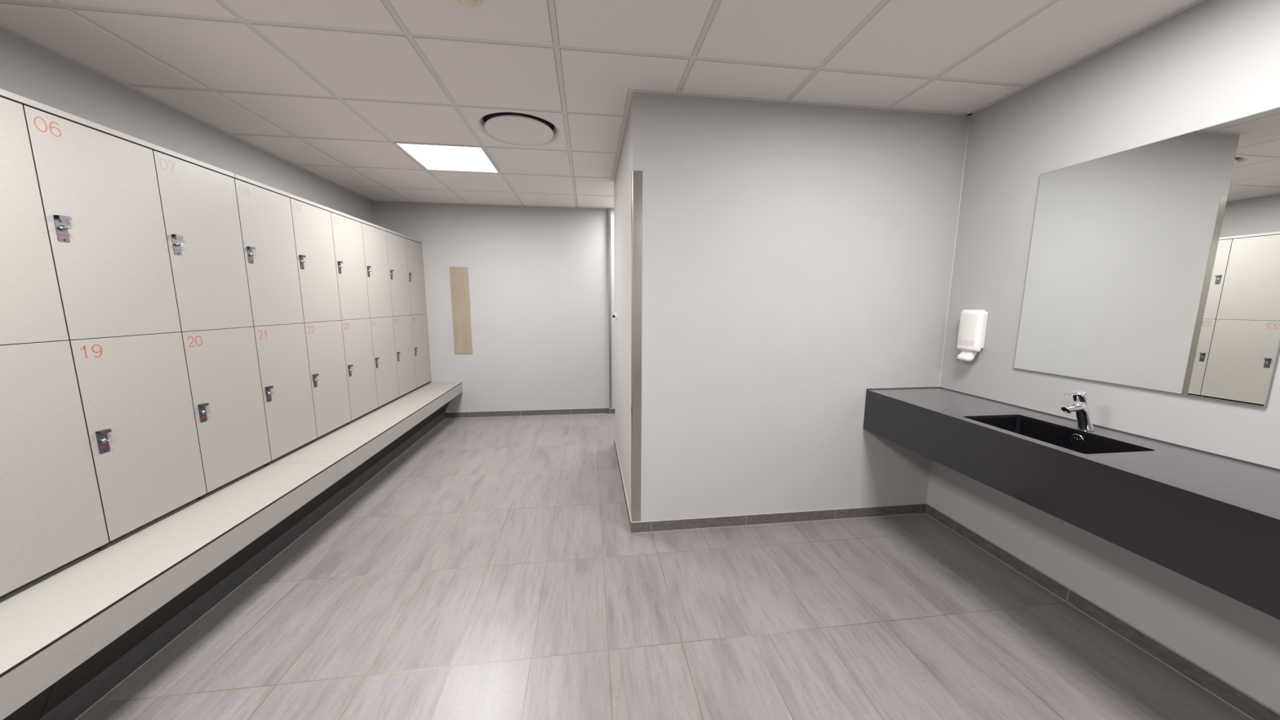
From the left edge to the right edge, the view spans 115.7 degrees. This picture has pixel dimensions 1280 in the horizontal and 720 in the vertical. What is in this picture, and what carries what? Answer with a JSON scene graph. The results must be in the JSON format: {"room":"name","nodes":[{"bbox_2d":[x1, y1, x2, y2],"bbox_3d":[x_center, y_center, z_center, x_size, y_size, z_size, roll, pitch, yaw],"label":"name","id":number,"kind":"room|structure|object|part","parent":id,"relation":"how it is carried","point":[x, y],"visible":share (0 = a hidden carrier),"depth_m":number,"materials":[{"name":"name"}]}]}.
{"room":"changing room","nodes":[
{"label":"changing room","id":0,"kind":"room"},
{"bbox_2d":[0,27,373,223],"bbox_3d":[-2.513,-0.043,0.846,0.120,2.576,7.507,-1,8,-7],"label":"wall","id":1,"kind":"structure","parent":0,"point":[28,70],"depth_m":2.14,"materials":[{"name":"grey paint"}]},
{"bbox_2d":[371,200,614,412],"bbox_3d":[-0.685,-0.612,4.865,4.771,2.576,0.154,-1,8,-7],"label":"wall","id":2,"kind":"structure","parent":0,"point":[539,294],"depth_m":4.72,"materials":[{"name":"grey paint"}]},
{"bbox_2d":[449,266,472,353],"bbox_3d":[-2.066,-0.567,4.646,0.198,0.992,0.008,-1,8,-7],"label":"wooden board","id":3,"kind":"object","parent":2,"relation":"attached to","point":[459,276],"visible":1,"depth_m":4.64,"materials":[{"name":"brown wood"}]},
{"bbox_2d":[445,408,614,417],"bbox_3d":[-0.682,0.639,4.979,4.531,0.068,0.046,-1,8,-7],"label":"baseboard","id":4,"kind":"structure","parent":2,"relation":"attached to","point":[582,411],"depth_m":4.91,"materials":[{"name":"grey tile"}]},
{"bbox_2d":[608,208,612,408],"bbox_3d":[-0.361,-0.581,4.848,0.031,2.382,0.034,-1,8,-7],"label":"guard","id":5,"kind":"object","parent":2,"relation":"attached to","point":[609,209],"visible":1,"depth_m":4.82,"materials":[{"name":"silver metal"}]},
{"bbox_2d":[0,0,1204,208],"bbox_3d":[-0.201,-1.300,0.962,4.531,0.141,7.507,-1,8,-7],"label":"ceiling","id":6,"kind":"structure","parent":0,"point":[328,89],"depth_m":1.81,"materials":[{"name":"white tile"}]},
{"bbox_2d":[395,142,499,173],"bbox_3d":[-1.440,-1.549,3.084,0.574,0.021,0.574,-1,8,-7],"label":"recessed light","id":7,"kind":"object","parent":6,"relation":"in","point":[434,157],"visible":0.79,"depth_m":3.04,"materials":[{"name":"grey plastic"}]},
{"bbox_2d":[456,0,482,7],"bbox_3d":[-0.615,-1.285,1.435,0.096,0.027,0.096,-1,8,-7],"label":"ceiling sensor","id":8,"kind":"object","parent":6,"relation":"attached to","point":[468,3],"visible":1,"depth_m":1.44,"materials":[{"name":"beige plastic"}]},
{"bbox_2d":[458,106,567,150],"bbox_3d":[-0.769,-1.508,2.565,0.574,0.101,0.574,-1,8,-7],"label":"ceiling vent","id":9,"kind":"object","parent":6,"relation":"in","point":[502,127],"visible":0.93,"depth_m":2.54,"materials":[{"name":"white metal"}]},
{"bbox_2d":[75,413,1253,719],"bbox_3d":[-0.212,1.250,1.328,4.731,0.100,7.707,-1,8,-7],"label":"floor","id":10,"kind":"structure","parent":0,"point":[494,569],"depth_m":1.76,"materials":[{"name":"grey tile"}]},
{"bbox_2d":[0,382,462,719],"bbox_3d":[-2.213,0.812,2.359,0.827,0.456,4.852,-1,8,-7],"label":"bench","id":11,"kind":"object","parent":10,"relation":"on","point":[71,634],"visible":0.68,"depth_m":1.57,"materials":[{"name":"beige laminate"}]},
{"bbox_3d":[-1.735,1.088,0.629,0.134,0.230,1.232,-1,8,-7],"label":"kick panel","id":12,"kind":"part","parent":11,"relation":"part of","materials":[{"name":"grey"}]},
{"bbox_2d":[0,340,108,596],"bbox_3d":[-2.232,0.346,1.263,0.492,0.777,0.400,-1,8,-7],"label":"locker","id":13,"kind":"object","parent":11,"relation":"on","point":[51,515],"visible":1,"depth_m":1.36,"materials":[{"name":"grey laminate"}]},
{"bbox_2d":[0,97,68,344],"bbox_3d":[-2.228,-0.425,1.153,0.492,0.777,0.400,-1,8,-7],"label":"locker","id":14,"kind":"object","parent":13,"relation":"on","point":[31,308],"visible":1,"depth_m":1.32,"materials":[{"name":"grey laminate"}]},
{"bbox_2d":[67,332,206,542],"bbox_3d":[-2.282,0.289,1.658,0.492,0.777,0.400,-1,8,-7],"label":"locker","id":15,"kind":"object","parent":11,"relation":"on","point":[135,392],"visible":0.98,"depth_m":1.65,"materials":[{"name":"grey laminate"}]},
{"bbox_2d":[22,105,181,339],"bbox_3d":[-2.279,-0.482,1.548,0.492,0.777,0.400,-1,8,-7],"label":"locker","id":16,"kind":"object","parent":15,"relation":"on","point":[99,191],"visible":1,"depth_m":1.53,"materials":[{"name":"grey laminate"}]},
{"bbox_3d":[-2.035,-0.462,1.415,0.002,0.088,0.033,-1,8,-7],"label":"lock plate","id":17,"kind":"part","parent":16,"relation":"part of","materials":[{"name":"silver metal"}]},
{"bbox_3d":[-2.038,0.309,1.526,0.002,0.088,0.033,-1,8,-7],"label":"lock plate","id":18,"kind":"part","parent":15,"relation":"part of","materials":[{"name":"silver metal"}]},
{"bbox_2d":[179,326,271,493],"bbox_3d":[-2.333,0.232,2.053,0.492,0.777,0.400,-1,8,-7],"label":"locker","id":19,"kind":"object","parent":11,"relation":"on","point":[223,369],"visible":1,"depth_m":2.05,"materials":[{"name":"grey laminate"}]},
{"bbox_3d":[-2.089,0.252,1.921,0.002,0.088,0.033,-1,8,-7],"label":"lock plate","id":20,"kind":"part","parent":19,"relation":"part of","materials":[{"name":"silver metal"}]},
{"bbox_2d":[152,150,253,331],"bbox_3d":[-2.330,-0.539,1.942,0.492,0.777,0.400,-1,8,-7],"label":"locker","id":21,"kind":"object","parent":19,"relation":"on","point":[200,210],"visible":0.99,"depth_m":1.94,"materials":[{"name":"grey laminate"}]},
{"bbox_3d":[-2.086,-0.519,1.810,0.002,0.088,0.033,-1,8,-7],"label":"lock plate","id":22,"kind":"part","parent":21,"relation":"part of","materials":[{"name":"silver metal"}]},
{"bbox_2d":[250,323,317,460],"bbox_3d":[-2.384,0.175,2.447,0.492,0.777,0.400,-1,8,-7],"label":"locker","id":23,"kind":"object","parent":11,"relation":"on","point":[282,349],"visible":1,"depth_m":2.45,"materials":[{"name":"grey laminate"}]},
{"bbox_3d":[-2.140,0.195,2.315,0.002,0.088,0.033,-1,8,-7],"label":"lock plate","id":24,"kind":"part","parent":23,"relation":"part of","materials":[{"name":"silver metal"}]},
{"bbox_2d":[234,178,303,326],"bbox_3d":[-2.380,-0.596,2.337,0.492,0.777,0.400,-1,8,-7],"label":"locker","id":25,"kind":"object","parent":23,"relation":"on","point":[265,216],"visible":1,"depth_m":2.34,"materials":[{"name":"grey laminate"}]},
{"bbox_3d":[-2.137,-0.575,2.205,0.002,0.088,0.033,-1,8,-7],"label":"lock plate","id":26,"kind":"part","parent":25,"relation":"part of","materials":[{"name":"silver metal"}]},
{"bbox_2d":[231,173,386,231],"bbox_3d":[-2.474,-1.080,2.872,0.490,0.021,1.605,-1,8,-7],"label":"board","id":27,"kind":"object","parent":25,"relation":"on","point":[238,177],"visible":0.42,"depth_m":2.59,"materials":[{"name":"beige laminate"}]},
{"bbox_2d":[302,320,351,437],"bbox_3d":[-2.434,0.118,2.842,0.492,0.777,0.400,-1,8,-7],"label":"locker","id":28,"kind":"object","parent":11,"relation":"on","point":[324,340],"visible":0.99,"depth_m":2.85,"materials":[{"name":"grey laminate"}]},
{"bbox_3d":[-2.191,0.138,2.710,0.002,0.088,0.033,-1,8,-7],"label":"lock plate","id":29,"kind":"part","parent":28,"relation":"part of","materials":[{"name":"silver metal"}]},
{"bbox_2d":[289,198,341,322],"bbox_3d":[-2.431,-0.652,2.732,0.492,0.777,0.400,-1,8,-7],"label":"locker","id":30,"kind":"object","parent":28,"relation":"on","point":[312,225],"visible":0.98,"depth_m":2.74,"materials":[{"name":"grey laminate"}]},
{"bbox_3d":[-2.187,-0.632,2.599,0.002,0.088,0.033,-1,8,-7],"label":"lock plate","id":31,"kind":"part","parent":30,"relation":"part of","materials":[{"name":"silver metal"}]},
{"bbox_2d":[338,318,377,420],"bbox_3d":[-2.485,0.061,3.237,0.492,0.777,0.400,-1,8,-7],"label":"locker","id":32,"kind":"object","parent":11,"relation":"on","point":[357,333],"visible":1,"depth_m":3.25,"materials":[{"name":"grey laminate"}]},
{"bbox_3d":[-2.241,0.082,3.105,0.002,0.088,0.033,-1,8,-7],"label":"lock plate","id":33,"kind":"part","parent":32,"relation":"part of","materials":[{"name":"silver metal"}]},
{"bbox_2d":[330,212,369,319],"bbox_3d":[-2.482,-0.709,3.126,0.492,0.777,0.400,-1,8,-7],"label":"locker","id":34,"kind":"object","parent":32,"relation":"on","point":[348,240],"visible":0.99,"depth_m":3.13,"materials":[{"name":"grey laminate"}]},
{"bbox_3d":[-2.238,-0.689,2.994,0.002,0.088,0.033,-1,8,-7],"label":"lock plate","id":35,"kind":"part","parent":34,"relation":"part of","materials":[{"name":"silver metal"}]},
{"bbox_2d":[369,316,399,407],"bbox_3d":[-2.536,0.005,3.632,0.492,0.777,0.400,-1,8,-7],"label":"locker","id":36,"kind":"object","parent":11,"relation":"on","point":[382,328],"visible":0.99,"depth_m":3.64,"materials":[{"name":"grey laminate"}]},
{"bbox_2d":[361,222,392,318],"bbox_3d":[-2.532,-0.766,3.521,0.492,0.777,0.400,-1,8,-7],"label":"locker","id":37,"kind":"object","parent":36,"relation":"on","point":[375,243],"visible":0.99,"depth_m":3.53,"materials":[{"name":"grey laminate"}]},
{"bbox_3d":[-2.289,-0.746,3.389,0.002,0.088,0.033,-1,8,-7],"label":"lock plate","id":38,"kind":"part","parent":37,"relation":"part of","materials":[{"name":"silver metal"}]},
{"bbox_2d":[392,315,416,396],"bbox_3d":[-2.586,-0.052,4.026,0.492,0.777,0.400,-1,8,-7],"label":"locker","id":39,"kind":"object","parent":11,"relation":"on","point":[402,326],"visible":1,"depth_m":4.04,"materials":[{"name":"grey laminate"}]},
{"bbox_2d":[385,231,411,315],"bbox_3d":[-2.583,-0.823,3.916,0.492,0.777,0.400,-1,8,-7],"label":"locker","id":40,"kind":"object","parent":39,"relation":"on","point":[396,245],"visible":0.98,"depth_m":3.93,"materials":[{"name":"grey laminate"}]},
{"bbox_2d":[386,228,422,243],"bbox_3d":[-2.627,-1.252,4.064,0.490,0.021,0.816,-1,8,-7],"label":"board","id":41,"kind":"object","parent":40,"relation":"on","point":[387,230],"visible":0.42,"depth_m":4.03,"materials":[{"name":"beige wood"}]},
{"bbox_2d":[411,314,431,387],"bbox_3d":[-2.637,-0.109,4.421,0.492,0.777,0.400,-1,8,-7],"label":"locker","id":42,"kind":"object","parent":11,"relation":"on","point":[419,322],"visible":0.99,"depth_m":4.43,"materials":[{"name":"grey laminate"}]},
{"bbox_2d":[405,238,426,315],"bbox_3d":[-2.634,-0.880,4.311,0.492,0.777,0.400,-1,8,-7],"label":"locker","id":43,"kind":"object","parent":42,"relation":"on","point":[414,249],"visible":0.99,"depth_m":4.32,"materials":[{"name":"grey laminate"}]},
{"bbox_2d":[421,244,431,380],"bbox_3d":[-2.673,-0.524,4.570,0.470,1.556,0.015,-1,8,-7],"label":"filler panel","id":44,"kind":"object","parent":11,"relation":"on","point":[421,244],"visible":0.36,"depth_m":4.59,"materials":[{"name":"beige laminate"}]},
{"bbox_3d":[-2.079,0.516,0.079,0.492,0.777,0.400,-1,8,-7],"label":"locker","id":45,"kind":"object","parent":11,"relation":"on","visible":0},
{"bbox_3d":[-2.076,-0.254,-0.031,0.492,0.777,0.400,-1,8,-7],"label":"locker","id":46,"kind":"object","parent":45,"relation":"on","visible":0},
{"bbox_2d":[0,88,235,177],"bbox_3d":[-2.220,-0.795,0.897,0.490,0.021,2.413,-1,8,-7],"label":"board","id":47,"kind":"object","parent":46,"relation":"on","point":[11,96],"visible":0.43,"depth_m":1.54,"materials":[{"name":"beige laminate"}]},
{"bbox_2d":[613,92,968,533],"bbox_3d":[0.828,-0.322,3.137,1.972,2.506,1.577,-1,8,-7],"label":"wall","id":48,"kind":"structure","parent":0,"point":[797,259],"depth_m":2.36,"materials":[{"name":"grey paint"}]},
{"bbox_2d":[613,436,631,530],"bbox_3d":[-0.152,0.898,3.189,0.012,0.068,1.574,-1,8,-7],"label":"baseboard","id":49,"kind":"structure","parent":48,"relation":"attached to","point":[627,507],"depth_m":2.92,"materials":[{"name":"grey tile"}]},
{"bbox_2d":[631,170,642,521],"bbox_3d":[-0.021,-0.022,2.307,0.055,1.999,0.055,-1,8,-7],"label":"guard","id":50,"kind":"object","parent":48,"relation":"attached to","point":[636,175],"visible":1,"depth_m":2.27,"materials":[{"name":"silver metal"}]},
{"bbox_2d":[926,0,1279,712],"bbox_3d":[2.101,-0.106,1.429,0.120,2.576,7.507,-1,8,-7],"label":"wall","id":51,"kind":"structure","parent":0,"point":[1210,63],"depth_m":1.70,"materials":[{"name":"grey paint"}]},
{"bbox_2d":[938,115,969,386],"bbox_3d":[1.904,-0.622,2.440,0.003,1.601,0.003,-1,8,-7],"label":"trim","id":52,"kind":"structure","parent":51,"relation":"attached to","point":[969,116],"depth_m":2.43,"materials":[{"name":"grey metal"}]},
{"bbox_2d":[956,309,987,361],"bbox_3d":[1.891,-0.139,2.302,0.076,0.296,0.135,-1,8,-7],"label":"soap dispenser","id":53,"kind":"object","parent":51,"relation":"attached to","point":[973,322],"visible":1,"depth_m":2.27,"materials":[{"name":"white plastic"}]},
{"bbox_3d":[1.888,-0.025,2.320,0.072,0.066,0.082,-1,8,-7],"label":"push lever","id":54,"kind":"part","parent":53,"relation":"part of","materials":[{"name":"white plastic"}]},
{"bbox_3d":[1.911,-0.173,2.300,0.034,0.210,0.112,-1,8,-7],"label":"plate","id":55,"kind":"part","parent":53,"relation":"part of","materials":[{"name":"white plastic"}]},
{"bbox_2d":[862,386,1279,619],"bbox_3d":[1.837,0.509,1.095,0.502,0.255,2.944,-1,8,-7],"label":"countertop","id":56,"kind":"structure","parent":51,"relation":"attached to","point":[1212,520],"depth_m":1.38,"materials":[{"name":"grey stone"}]},
{"bbox_2d":[970,417,1146,453],"bbox_3d":[1.711,0.363,1.700,0.311,0.103,0.484,-1,8,-7],"label":"basin","id":57,"kind":"object","parent":56,"relation":"in","point":[1064,437],"depth_m":1.75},
{"bbox_2d":[1061,390,1094,431],"bbox_3d":[1.843,0.214,1.691,0.160,0.171,0.050,-1,8,-7],"label":"faucet","id":58,"kind":"object","parent":56,"relation":"on","point":[1080,406],"visible":1,"depth_m":1.68,"materials":[{"name":"silver metal"}]},
{"bbox_3d":[1.795,0.142,1.675,0.061,0.006,0.019,-1,8,-7],"label":"lever","id":59,"kind":"part","parent":58,"relation":"part of","materials":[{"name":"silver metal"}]},
{"bbox_3d":[1.819,0.199,1.686,0.092,0.040,0.033,-1,8,-7],"label":"spout","id":60,"kind":"part","parent":58,"relation":"part of","materials":[{"name":"silver metal"}]},
{"bbox_2d":[925,503,1279,719],"bbox_3d":[2.199,1.325,0.287,0.012,0.068,4.834,-1,8,-7],"label":"baseboard","id":61,"kind":"structure","parent":51,"relation":"attached to","point":[1233,695],"depth_m":1.67,"materials":[{"name":"grey tile"}]},
{"bbox_2d":[1013,106,1279,407],"bbox_3d":[2.005,-0.376,1.641,0.007,0.958,0.796,-1,8,-7],"label":"wall mirror","id":62,"kind":"object","parent":51,"relation":"attached to","point":[1155,265],"visible":1,"depth_m":1.54,"materials":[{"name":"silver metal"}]}
]}

